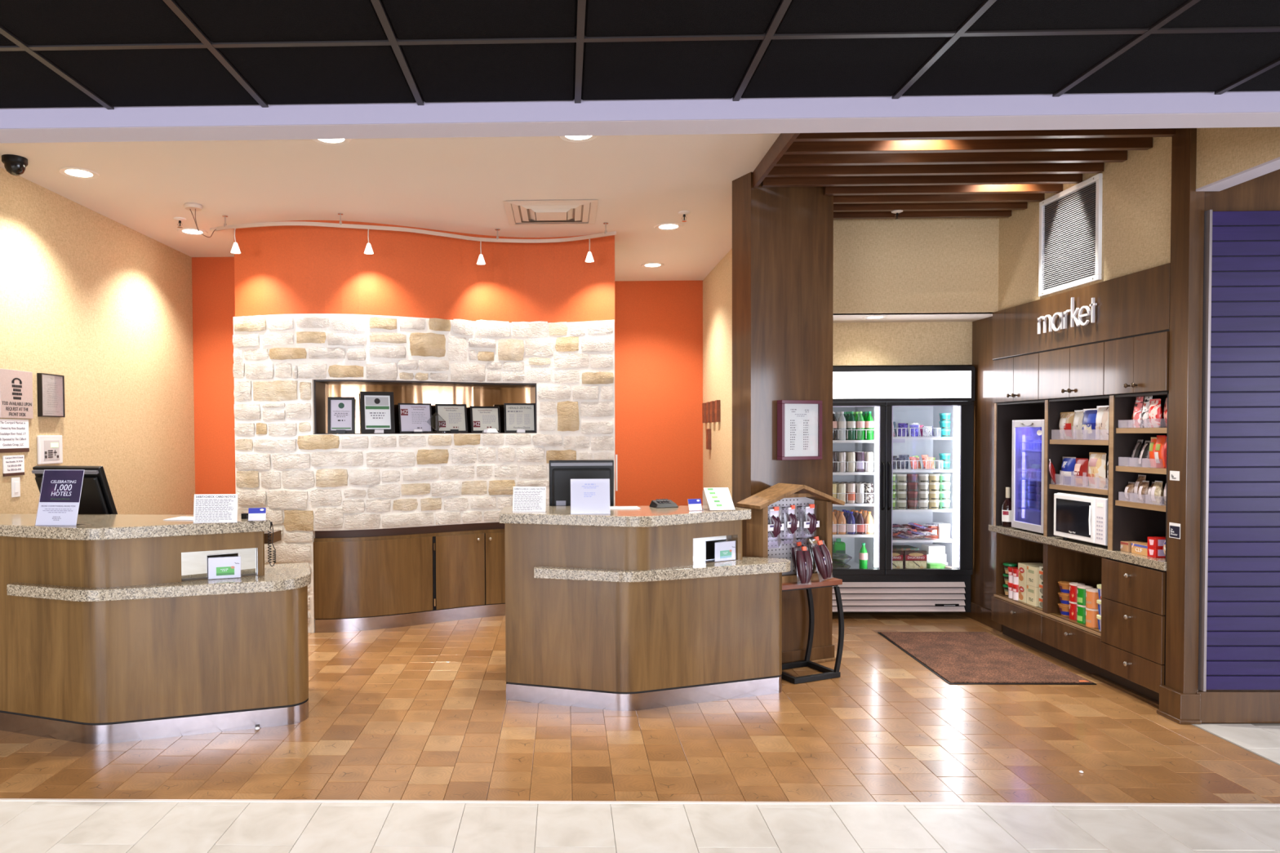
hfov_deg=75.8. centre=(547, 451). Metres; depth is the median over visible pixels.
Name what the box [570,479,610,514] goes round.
sign
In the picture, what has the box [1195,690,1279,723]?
baseboard
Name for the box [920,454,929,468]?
packet
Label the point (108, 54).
ceiling
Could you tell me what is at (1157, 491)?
bag
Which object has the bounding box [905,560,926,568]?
picture
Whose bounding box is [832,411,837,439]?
soda bottle
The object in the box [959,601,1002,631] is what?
baseboard
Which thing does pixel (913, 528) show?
bar
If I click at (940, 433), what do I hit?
wire basket
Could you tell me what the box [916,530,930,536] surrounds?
bar
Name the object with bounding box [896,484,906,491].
tub
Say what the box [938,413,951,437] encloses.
tub
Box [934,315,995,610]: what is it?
wall
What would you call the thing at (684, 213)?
sprinkler
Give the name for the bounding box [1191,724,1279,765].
trim
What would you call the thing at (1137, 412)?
bag
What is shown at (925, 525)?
bar
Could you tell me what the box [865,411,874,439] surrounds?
soda bottle
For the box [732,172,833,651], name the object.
wood column
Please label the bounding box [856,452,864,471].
drink can
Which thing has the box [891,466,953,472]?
shelf
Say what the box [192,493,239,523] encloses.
sign
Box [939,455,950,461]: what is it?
tub
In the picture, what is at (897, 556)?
pizza box
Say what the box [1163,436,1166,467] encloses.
bag
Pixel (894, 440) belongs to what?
strip
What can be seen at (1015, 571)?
can
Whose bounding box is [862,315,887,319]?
recessed light
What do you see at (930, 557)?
storage box
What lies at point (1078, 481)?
picture
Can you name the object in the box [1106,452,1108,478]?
snack bag
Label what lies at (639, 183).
ceiling
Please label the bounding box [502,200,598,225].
ceiling vent
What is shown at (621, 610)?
reception desk
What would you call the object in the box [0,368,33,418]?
wall sign
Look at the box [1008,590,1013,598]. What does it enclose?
cup
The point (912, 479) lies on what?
tub
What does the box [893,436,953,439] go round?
shelf
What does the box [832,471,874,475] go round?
shelf
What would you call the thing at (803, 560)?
pack
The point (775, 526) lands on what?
pack
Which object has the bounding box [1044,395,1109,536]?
shelf unit
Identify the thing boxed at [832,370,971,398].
sign panel
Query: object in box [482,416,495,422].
print
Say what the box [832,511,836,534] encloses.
juice bottle
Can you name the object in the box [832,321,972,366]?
wall
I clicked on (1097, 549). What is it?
countertop
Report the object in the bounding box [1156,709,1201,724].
trim
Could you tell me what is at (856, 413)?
soda bottle
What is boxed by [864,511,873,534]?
juice bottle
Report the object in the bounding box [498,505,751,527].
countertop
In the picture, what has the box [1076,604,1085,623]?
can
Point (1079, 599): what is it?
picture
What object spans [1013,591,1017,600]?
cup
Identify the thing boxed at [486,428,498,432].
holder
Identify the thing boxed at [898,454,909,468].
packet
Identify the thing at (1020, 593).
picture
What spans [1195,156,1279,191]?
trim
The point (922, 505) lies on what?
tub
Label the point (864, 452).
drink can
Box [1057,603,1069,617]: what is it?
bowl
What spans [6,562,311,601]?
countertop
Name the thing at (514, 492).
print
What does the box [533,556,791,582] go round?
countertop
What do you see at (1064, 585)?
bowl
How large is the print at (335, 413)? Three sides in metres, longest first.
0.112 x 0.032 x 0.001 m
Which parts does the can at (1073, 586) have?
lid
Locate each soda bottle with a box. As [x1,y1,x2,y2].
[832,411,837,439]
[835,412,840,439]
[837,411,846,439]
[844,411,849,439]
[847,411,855,439]
[853,411,858,439]
[856,411,864,439]
[858,542,867,568]
[863,411,867,439]
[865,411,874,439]
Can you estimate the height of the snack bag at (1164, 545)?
0.120 m
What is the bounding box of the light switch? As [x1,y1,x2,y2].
[11,476,20,497]
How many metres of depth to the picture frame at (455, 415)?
6.72 m
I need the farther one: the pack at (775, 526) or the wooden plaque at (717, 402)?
the wooden plaque at (717, 402)
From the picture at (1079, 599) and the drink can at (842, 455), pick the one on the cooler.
the drink can at (842, 455)
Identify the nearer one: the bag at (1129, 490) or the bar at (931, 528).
the bag at (1129, 490)
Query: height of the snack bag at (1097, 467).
0.219 m
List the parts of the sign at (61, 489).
picture panel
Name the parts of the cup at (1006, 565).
lid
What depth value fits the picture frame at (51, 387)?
5.41 m
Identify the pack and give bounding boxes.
[768,506,783,546]
[786,505,799,543]
[791,542,804,570]
[795,546,812,584]
[804,503,819,544]
[811,536,821,554]
[812,540,832,579]
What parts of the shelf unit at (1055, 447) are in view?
panel, panel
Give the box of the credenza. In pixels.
[313,522,505,632]
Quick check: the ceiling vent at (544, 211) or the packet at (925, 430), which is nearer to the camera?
the ceiling vent at (544, 211)
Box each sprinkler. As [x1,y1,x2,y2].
[173,217,186,227]
[678,210,690,222]
[891,209,902,220]
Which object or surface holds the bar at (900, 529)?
on the bar at (902, 531)
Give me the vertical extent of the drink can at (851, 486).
0.165 m
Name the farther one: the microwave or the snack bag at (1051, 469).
the snack bag at (1051, 469)
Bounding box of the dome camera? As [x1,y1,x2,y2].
[1,154,27,175]
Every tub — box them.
[891,473,896,483]
[892,483,896,491]
[892,491,896,500]
[892,500,896,509]
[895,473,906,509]
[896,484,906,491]
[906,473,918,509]
[906,475,917,483]
[917,473,928,509]
[917,475,928,483]
[917,484,928,491]
[917,502,928,509]
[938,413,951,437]
[938,453,950,469]
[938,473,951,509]
[939,422,950,429]
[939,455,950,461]
[939,475,950,482]
[939,502,950,509]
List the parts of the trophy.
etched panel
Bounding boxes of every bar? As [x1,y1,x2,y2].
[892,524,902,528]
[892,527,911,531]
[892,530,904,535]
[896,530,906,534]
[897,534,908,538]
[901,524,912,528]
[905,530,912,535]
[906,530,925,535]
[906,534,924,538]
[907,522,926,529]
[910,525,916,532]
[915,527,930,530]
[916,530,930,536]
[920,527,937,531]
[921,524,937,527]
[924,531,937,535]
[924,535,937,537]
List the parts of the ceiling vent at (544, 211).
core plate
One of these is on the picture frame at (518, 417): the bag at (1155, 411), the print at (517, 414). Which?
the print at (517, 414)
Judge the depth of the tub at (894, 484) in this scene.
6.73 m
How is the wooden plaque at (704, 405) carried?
attached to the wall at (717, 284)
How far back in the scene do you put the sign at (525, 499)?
4.68 m
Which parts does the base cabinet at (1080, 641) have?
drawer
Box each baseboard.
[782,644,834,663]
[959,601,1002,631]
[1159,685,1200,719]
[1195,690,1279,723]
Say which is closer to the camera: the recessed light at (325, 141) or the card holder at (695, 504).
the recessed light at (325, 141)
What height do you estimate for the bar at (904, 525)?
0.046 m
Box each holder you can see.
[247,507,266,521]
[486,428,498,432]
[686,498,702,511]
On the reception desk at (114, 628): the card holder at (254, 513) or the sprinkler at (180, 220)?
the card holder at (254, 513)
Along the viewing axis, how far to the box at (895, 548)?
6.82 m
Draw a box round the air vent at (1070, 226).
[1038,173,1102,297]
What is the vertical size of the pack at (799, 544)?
0.213 m
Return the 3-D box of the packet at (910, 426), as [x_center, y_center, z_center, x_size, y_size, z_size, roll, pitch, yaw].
[3.033,-0.174,6.750,0.075,0.098,0.036,0,1,3]
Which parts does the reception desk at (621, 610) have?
panel, kick plate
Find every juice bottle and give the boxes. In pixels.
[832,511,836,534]
[835,510,839,533]
[837,511,846,534]
[844,510,848,519]
[846,511,855,534]
[853,510,857,519]
[855,511,864,534]
[862,510,867,533]
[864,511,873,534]
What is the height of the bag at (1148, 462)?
0.150 m
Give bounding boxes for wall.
[0,167,195,515]
[191,257,235,494]
[232,220,615,633]
[614,280,702,506]
[702,248,732,504]
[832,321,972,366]
[833,217,999,315]
[910,365,934,366]
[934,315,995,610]
[998,126,1279,693]
[1198,168,1279,690]
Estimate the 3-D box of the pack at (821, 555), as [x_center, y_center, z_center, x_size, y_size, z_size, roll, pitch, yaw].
[1.680,0.667,4.991,0.148,0.249,0.075,-1,1,-23]
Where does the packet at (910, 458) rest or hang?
in the wire basket at (935, 460)
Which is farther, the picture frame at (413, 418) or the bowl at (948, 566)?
the bowl at (948, 566)
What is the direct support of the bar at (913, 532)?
on the bar
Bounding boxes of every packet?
[891,456,895,469]
[893,422,897,436]
[897,423,907,436]
[897,457,906,468]
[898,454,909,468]
[909,425,919,436]
[909,457,918,469]
[911,422,920,435]
[915,457,920,468]
[920,425,923,436]
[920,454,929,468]
[922,426,932,435]
[928,457,933,468]
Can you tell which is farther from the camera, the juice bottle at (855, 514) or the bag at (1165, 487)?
the juice bottle at (855, 514)
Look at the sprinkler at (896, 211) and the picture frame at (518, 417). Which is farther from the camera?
the picture frame at (518, 417)
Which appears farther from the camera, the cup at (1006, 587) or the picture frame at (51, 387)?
the cup at (1006, 587)
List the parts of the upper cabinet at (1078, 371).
door, door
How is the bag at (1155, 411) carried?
in the tray
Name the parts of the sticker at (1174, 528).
dark panel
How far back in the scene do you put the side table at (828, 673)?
5.08 m
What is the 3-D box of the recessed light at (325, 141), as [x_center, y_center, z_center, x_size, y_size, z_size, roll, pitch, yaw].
[-1.200,-1.734,4.507,0.230,0.007,0.230,0,1,1]
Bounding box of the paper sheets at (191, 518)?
[164,516,193,520]
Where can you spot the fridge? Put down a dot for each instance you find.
(1028, 435)
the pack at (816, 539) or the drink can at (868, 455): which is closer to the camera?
the pack at (816, 539)
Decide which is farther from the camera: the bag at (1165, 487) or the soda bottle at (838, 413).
the soda bottle at (838, 413)
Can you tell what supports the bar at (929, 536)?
on the cooler
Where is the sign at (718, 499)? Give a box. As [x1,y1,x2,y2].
[702,487,735,511]
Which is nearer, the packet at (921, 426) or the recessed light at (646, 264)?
the packet at (921, 426)
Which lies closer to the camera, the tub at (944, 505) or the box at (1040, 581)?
the box at (1040, 581)
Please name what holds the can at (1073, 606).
on the base cabinet at (1080, 641)
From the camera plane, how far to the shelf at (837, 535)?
6.71 m
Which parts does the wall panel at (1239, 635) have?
edge trim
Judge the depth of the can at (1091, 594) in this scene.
5.06 m
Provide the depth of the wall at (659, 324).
8.85 m
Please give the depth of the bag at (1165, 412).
4.49 m
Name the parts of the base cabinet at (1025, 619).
drawer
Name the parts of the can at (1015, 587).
lid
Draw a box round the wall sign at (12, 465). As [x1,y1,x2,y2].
[2,454,24,476]
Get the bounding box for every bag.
[1048,459,1056,484]
[1058,412,1075,439]
[1061,456,1075,485]
[1073,409,1084,439]
[1073,457,1088,487]
[1081,408,1099,439]
[1087,452,1106,488]
[1095,405,1108,439]
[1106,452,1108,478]
[1124,481,1134,501]
[1128,440,1143,466]
[1133,396,1143,427]
[1133,474,1146,501]
[1137,440,1151,466]
[1137,480,1149,502]
[1141,395,1152,427]
[1144,444,1150,466]
[1147,481,1154,502]
[1148,398,1162,427]
[1148,437,1156,467]
[1151,480,1164,504]
[1154,435,1165,467]
[1163,397,1167,427]
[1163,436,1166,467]
[1163,483,1166,504]
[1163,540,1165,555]
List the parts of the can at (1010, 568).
lid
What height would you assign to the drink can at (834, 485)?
0.165 m
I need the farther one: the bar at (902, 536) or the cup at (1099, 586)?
the bar at (902, 536)
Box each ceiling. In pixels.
[0,0,1279,109]
[0,133,780,280]
[752,128,1175,219]
[832,312,992,322]
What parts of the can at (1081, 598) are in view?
lid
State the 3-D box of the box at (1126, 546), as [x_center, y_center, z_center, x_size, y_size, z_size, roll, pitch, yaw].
[3.431,0.553,4.807,0.122,0.056,0.135,0,1,1]
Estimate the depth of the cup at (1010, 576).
5.95 m
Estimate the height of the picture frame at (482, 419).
0.222 m
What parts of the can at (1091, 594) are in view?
lid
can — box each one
[832,452,836,471]
[832,483,836,497]
[835,451,841,471]
[835,482,841,498]
[838,452,845,471]
[838,483,845,502]
[844,451,851,471]
[844,482,850,502]
[847,452,855,471]
[847,483,855,503]
[853,451,859,471]
[853,482,859,502]
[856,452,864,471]
[856,483,864,503]
[862,451,866,471]
[862,482,868,502]
[865,451,873,471]
[865,483,873,503]
[1007,582,1013,598]
[1008,566,1017,583]
[1012,568,1018,584]
[1012,583,1018,600]
[1069,582,1084,602]
[1069,600,1077,620]
[1076,585,1093,605]
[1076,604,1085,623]
[1085,588,1098,608]
[1085,607,1098,627]
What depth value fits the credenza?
6.48 m
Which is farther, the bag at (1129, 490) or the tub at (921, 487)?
the tub at (921, 487)
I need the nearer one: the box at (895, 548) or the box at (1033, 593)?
the box at (1033, 593)
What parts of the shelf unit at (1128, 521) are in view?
panel, panel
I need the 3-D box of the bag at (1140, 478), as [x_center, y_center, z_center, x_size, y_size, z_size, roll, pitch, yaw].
[3.412,0.208,4.701,0.053,0.153,0.075,0,1,7]
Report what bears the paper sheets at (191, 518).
on the reception desk at (114, 628)
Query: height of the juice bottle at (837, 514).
0.185 m
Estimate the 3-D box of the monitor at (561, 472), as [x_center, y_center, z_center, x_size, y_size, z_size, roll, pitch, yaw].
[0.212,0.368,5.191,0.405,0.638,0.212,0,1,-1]
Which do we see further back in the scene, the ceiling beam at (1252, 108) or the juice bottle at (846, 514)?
the juice bottle at (846, 514)
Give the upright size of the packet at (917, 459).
0.089 m
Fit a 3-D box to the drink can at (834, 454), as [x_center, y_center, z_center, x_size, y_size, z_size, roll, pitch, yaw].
[2.355,0.083,6.742,0.062,0.165,0.060,0,1,1]
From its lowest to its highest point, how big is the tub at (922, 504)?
0.290 m
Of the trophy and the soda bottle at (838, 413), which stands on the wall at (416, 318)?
the trophy
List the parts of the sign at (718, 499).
panel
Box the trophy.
[429,412,445,432]
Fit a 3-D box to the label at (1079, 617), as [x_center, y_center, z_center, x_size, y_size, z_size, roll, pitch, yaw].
[3.380,1.057,5.194,0.009,0.032,0.052,0,1,-1]
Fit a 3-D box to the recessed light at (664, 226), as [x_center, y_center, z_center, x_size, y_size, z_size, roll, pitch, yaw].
[0.960,-1.791,6.492,0.230,0.007,0.230,0,1,1]
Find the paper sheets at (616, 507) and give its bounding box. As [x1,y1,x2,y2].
[609,506,640,509]
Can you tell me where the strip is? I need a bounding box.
[893,439,905,442]
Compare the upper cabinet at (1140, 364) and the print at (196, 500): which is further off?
the upper cabinet at (1140, 364)
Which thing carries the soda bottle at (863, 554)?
on the cooler
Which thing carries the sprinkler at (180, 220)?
attached to the ceiling at (639, 183)
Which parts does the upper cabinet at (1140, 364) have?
door, knob, knob, door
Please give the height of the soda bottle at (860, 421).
0.235 m
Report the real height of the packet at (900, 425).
0.108 m
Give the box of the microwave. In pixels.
[1053,492,1107,547]
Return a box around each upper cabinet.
[992,352,1041,403]
[1038,342,1111,399]
[1103,331,1169,395]
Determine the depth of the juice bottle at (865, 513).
6.82 m
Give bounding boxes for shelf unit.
[993,400,1044,535]
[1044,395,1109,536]
[1107,391,1168,561]
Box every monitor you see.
[31,465,117,514]
[549,459,613,506]
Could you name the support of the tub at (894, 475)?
on the tub at (894, 484)
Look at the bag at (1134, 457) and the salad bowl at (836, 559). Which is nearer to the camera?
the bag at (1134, 457)
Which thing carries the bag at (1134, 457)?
on the tray
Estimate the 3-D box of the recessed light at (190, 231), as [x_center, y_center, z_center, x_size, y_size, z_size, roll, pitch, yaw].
[-2.859,-1.773,6.571,0.230,0.007,0.230,0,1,1]
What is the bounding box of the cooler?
[832,365,975,612]
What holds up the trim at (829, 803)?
attached to the floor at (422, 712)
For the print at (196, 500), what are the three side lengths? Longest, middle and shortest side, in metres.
0.195 x 0.112 x 0.001 m
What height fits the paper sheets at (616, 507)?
0.005 m
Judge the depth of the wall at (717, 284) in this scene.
7.94 m
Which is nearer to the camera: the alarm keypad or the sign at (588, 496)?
the sign at (588, 496)
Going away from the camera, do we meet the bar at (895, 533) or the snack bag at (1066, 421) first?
the snack bag at (1066, 421)
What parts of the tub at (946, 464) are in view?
food tub, lid, lid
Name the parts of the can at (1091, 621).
lid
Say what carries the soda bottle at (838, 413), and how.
on the cooler
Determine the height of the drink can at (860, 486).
0.165 m
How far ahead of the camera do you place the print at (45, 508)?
4.10 m
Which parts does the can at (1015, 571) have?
lid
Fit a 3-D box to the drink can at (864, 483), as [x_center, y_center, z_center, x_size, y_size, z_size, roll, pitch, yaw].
[2.658,0.339,6.827,0.062,0.165,0.060,0,1,1]
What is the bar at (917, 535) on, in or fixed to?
on the cooler
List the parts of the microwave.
handle, control panel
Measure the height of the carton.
0.100 m
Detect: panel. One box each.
[181,547,256,579]
[992,262,1170,360]
[1198,209,1279,691]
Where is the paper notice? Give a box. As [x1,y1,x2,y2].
[615,454,617,490]
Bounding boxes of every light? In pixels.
[57,166,99,178]
[177,227,208,235]
[183,202,616,264]
[312,138,351,145]
[558,135,598,142]
[640,262,664,267]
[653,222,683,230]
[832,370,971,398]
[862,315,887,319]
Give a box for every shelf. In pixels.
[832,440,874,443]
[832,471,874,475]
[832,502,874,506]
[832,533,874,537]
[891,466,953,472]
[892,503,957,512]
[892,533,952,542]
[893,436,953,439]
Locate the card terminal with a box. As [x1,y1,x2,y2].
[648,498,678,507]
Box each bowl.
[832,552,852,563]
[832,563,850,568]
[944,564,955,568]
[1057,581,1071,595]
[1057,591,1069,605]
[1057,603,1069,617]
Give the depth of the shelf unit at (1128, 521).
4.79 m
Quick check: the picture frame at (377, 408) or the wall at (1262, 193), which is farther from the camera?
the picture frame at (377, 408)
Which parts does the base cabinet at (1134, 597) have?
knob, knob, knob, drawer, drawer, drawer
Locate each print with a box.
[43,508,72,512]
[195,499,233,521]
[333,413,347,417]
[369,412,385,418]
[411,412,426,423]
[448,413,462,420]
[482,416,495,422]
[514,492,542,510]
[516,413,522,424]
[583,492,595,497]
[790,420,795,449]
[803,420,808,449]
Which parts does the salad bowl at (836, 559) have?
lid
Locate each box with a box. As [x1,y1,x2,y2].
[892,545,919,555]
[892,551,902,568]
[903,551,926,568]
[921,544,945,554]
[926,553,946,562]
[926,562,945,568]
[931,522,950,538]
[1017,562,1043,583]
[1017,582,1026,603]
[1026,565,1043,586]
[1026,584,1039,606]
[1039,566,1043,580]
[1039,579,1042,594]
[1039,593,1042,608]
[1120,541,1147,552]
[1131,542,1147,555]
[1146,546,1165,558]
[1147,536,1165,547]
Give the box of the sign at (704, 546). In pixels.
[693,535,731,562]
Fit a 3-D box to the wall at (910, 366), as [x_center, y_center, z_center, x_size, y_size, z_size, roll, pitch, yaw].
[2.754,0.135,7.410,1.600,2.420,0.080,0,1,1]
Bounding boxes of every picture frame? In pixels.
[36,373,65,417]
[327,396,355,433]
[360,391,395,433]
[397,403,432,433]
[435,404,467,432]
[469,406,501,432]
[503,403,535,432]
[777,400,822,460]
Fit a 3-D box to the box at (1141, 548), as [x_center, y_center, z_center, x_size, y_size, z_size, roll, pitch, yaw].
[3.428,0.555,4.648,0.122,0.060,0.130,0,1,1]
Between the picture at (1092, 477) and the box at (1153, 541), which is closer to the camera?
the box at (1153, 541)
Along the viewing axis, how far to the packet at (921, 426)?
6.83 m
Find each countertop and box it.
[0,514,270,540]
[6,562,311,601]
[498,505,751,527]
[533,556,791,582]
[988,524,1166,571]
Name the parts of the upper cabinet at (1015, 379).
door, door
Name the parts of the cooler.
door, handle, handle, header frame, door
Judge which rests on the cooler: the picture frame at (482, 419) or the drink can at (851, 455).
the drink can at (851, 455)
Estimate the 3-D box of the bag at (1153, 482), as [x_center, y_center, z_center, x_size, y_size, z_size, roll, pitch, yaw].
[3.408,0.228,4.592,0.053,0.118,0.052,-1,2,-36]
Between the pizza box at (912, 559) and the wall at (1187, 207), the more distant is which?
the pizza box at (912, 559)
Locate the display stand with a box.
[736,483,844,583]
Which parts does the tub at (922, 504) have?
food tub, food tub, food tub, lid, lid, lid, lid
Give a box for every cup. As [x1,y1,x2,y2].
[1002,584,1008,595]
[1003,562,1017,574]
[1003,573,1008,585]
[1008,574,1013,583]
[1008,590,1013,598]
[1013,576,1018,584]
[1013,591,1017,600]
[1096,599,1101,616]
[1096,614,1101,631]
[1097,584,1102,600]
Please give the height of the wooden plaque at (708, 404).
0.210 m
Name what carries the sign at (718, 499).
on the reception desk at (621, 610)
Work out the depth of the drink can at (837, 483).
6.81 m
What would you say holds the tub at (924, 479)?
in the tub at (922, 504)
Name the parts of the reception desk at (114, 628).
panel, kick plate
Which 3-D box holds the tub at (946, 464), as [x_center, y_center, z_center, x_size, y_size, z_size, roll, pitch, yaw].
[3.291,0.078,6.768,0.086,0.132,0.086,0,1,1]
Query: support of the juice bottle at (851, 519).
on the cooler
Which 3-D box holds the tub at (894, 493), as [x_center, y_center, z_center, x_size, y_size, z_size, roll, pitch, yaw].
[2.842,0.364,6.768,0.087,0.072,0.087,0,1,1]
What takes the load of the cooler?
on the floor at (422, 712)
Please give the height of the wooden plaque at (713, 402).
0.210 m
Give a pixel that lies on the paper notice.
(615, 455)
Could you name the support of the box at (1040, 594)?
on the base cabinet at (1025, 619)
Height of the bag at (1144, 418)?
0.183 m
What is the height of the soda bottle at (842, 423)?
0.235 m
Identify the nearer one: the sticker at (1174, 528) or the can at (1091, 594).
the sticker at (1174, 528)
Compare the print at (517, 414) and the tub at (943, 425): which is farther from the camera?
the print at (517, 414)
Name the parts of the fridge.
handle, glass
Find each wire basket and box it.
[891,459,942,470]
[893,427,941,437]
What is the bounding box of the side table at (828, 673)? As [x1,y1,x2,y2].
[781,577,844,684]
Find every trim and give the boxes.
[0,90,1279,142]
[0,798,1279,807]
[811,657,835,663]
[1002,625,1159,702]
[1091,674,1159,707]
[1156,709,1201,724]
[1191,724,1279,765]
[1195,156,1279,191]
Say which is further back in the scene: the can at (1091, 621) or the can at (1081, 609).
the can at (1081, 609)
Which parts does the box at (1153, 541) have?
label panel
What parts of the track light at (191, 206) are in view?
lamp shade, lamp shade, rail, lamp shade, lamp shade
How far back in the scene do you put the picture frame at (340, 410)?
6.37 m
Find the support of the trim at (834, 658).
attached to the baseboard at (826, 651)
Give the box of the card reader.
[240,512,248,519]
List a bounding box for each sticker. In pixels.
[1168,522,1180,538]
[1169,471,1179,480]
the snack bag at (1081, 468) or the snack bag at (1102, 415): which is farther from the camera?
the snack bag at (1081, 468)
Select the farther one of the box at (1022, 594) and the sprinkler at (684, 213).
the sprinkler at (684, 213)
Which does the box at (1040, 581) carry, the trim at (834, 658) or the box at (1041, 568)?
the box at (1041, 568)
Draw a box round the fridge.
[1011,419,1044,533]
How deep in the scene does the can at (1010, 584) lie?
5.96 m
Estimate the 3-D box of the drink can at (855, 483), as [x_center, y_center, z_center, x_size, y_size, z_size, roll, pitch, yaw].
[2.583,0.339,6.828,0.062,0.165,0.060,0,1,1]
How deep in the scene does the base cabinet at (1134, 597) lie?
4.61 m
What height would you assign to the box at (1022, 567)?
0.135 m
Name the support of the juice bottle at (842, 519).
on the cooler
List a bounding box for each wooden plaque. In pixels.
[702,402,706,422]
[706,401,711,422]
[706,428,711,449]
[710,400,715,422]
[714,400,720,422]
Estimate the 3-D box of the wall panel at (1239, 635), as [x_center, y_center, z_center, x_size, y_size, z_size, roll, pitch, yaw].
[4.338,-0.004,4.203,1.898,2.480,0.048,0,1,1]
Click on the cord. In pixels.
(271, 522)
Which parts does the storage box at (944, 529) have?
lid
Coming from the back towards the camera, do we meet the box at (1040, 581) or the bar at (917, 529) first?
the bar at (917, 529)
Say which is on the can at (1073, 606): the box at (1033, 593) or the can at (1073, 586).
the can at (1073, 586)
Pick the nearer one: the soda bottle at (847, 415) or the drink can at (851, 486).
the drink can at (851, 486)
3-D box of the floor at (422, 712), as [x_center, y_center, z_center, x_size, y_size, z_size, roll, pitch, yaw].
[-0.116,1.412,6.266,7.343,0.050,5.745,0,1,1]
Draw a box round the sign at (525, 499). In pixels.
[511,486,546,511]
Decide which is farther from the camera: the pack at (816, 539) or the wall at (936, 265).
the wall at (936, 265)
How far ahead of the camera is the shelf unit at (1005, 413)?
6.10 m
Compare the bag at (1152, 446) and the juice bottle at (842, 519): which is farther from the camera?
the juice bottle at (842, 519)
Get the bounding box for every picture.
[892,560,902,568]
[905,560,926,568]
[1018,572,1023,581]
[1018,591,1022,599]
[1075,478,1084,484]
[1076,596,1082,603]
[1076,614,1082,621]
[1081,424,1092,433]
[1087,473,1097,484]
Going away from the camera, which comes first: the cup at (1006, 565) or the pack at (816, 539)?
the pack at (816, 539)
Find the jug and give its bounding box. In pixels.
[832,538,845,564]
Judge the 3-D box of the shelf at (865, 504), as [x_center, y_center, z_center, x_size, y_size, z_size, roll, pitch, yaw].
[2.419,0.431,6.986,0.575,0.022,0.555,0,1,1]
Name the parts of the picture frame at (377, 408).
grey panel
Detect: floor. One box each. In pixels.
[0,612,1279,804]
[0,723,1279,852]
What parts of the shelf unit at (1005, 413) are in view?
panel, panel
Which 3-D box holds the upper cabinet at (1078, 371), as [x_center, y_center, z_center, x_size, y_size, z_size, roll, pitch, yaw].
[3.544,-0.505,5.186,0.522,0.321,0.665,0,1,1]
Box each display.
[207,556,241,579]
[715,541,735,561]
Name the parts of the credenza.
fixed panel, rail, kick plate, door, door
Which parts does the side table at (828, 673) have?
leg, frame, leg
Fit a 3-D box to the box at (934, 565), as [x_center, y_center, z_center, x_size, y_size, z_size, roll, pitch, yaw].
[3.209,0.958,6.759,0.130,0.068,0.081,0,1,-2]
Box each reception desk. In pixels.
[0,514,311,744]
[498,505,791,711]
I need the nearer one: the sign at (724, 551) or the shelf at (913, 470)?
the sign at (724, 551)
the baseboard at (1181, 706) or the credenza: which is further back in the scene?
the credenza
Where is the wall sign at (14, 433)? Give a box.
[0,418,29,453]
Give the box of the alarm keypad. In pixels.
[36,435,62,464]
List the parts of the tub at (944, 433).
food tub, lid, food tub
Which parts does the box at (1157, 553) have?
label panel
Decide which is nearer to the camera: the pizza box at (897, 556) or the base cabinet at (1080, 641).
the base cabinet at (1080, 641)
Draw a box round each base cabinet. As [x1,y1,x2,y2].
[991,532,1045,641]
[1041,543,1106,667]
[1100,557,1166,693]
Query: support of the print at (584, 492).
attached to the sign at (588, 496)
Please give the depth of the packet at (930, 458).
6.79 m
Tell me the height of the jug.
0.235 m
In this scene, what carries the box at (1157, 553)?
on the countertop at (1097, 549)
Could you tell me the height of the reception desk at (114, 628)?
1.080 m
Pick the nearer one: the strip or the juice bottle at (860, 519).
the strip
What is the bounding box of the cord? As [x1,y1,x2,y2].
[267,521,276,566]
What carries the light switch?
attached to the wall at (91, 300)
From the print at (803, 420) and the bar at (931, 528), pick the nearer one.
the print at (803, 420)
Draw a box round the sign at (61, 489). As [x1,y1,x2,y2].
[34,469,84,525]
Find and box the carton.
[928,525,937,538]
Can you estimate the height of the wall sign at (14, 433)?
0.205 m
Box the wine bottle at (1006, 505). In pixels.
[1001,487,1011,527]
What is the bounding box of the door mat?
[877,631,1096,684]
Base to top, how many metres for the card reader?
0.028 m
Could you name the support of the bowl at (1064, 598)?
on the bowl at (1064, 610)

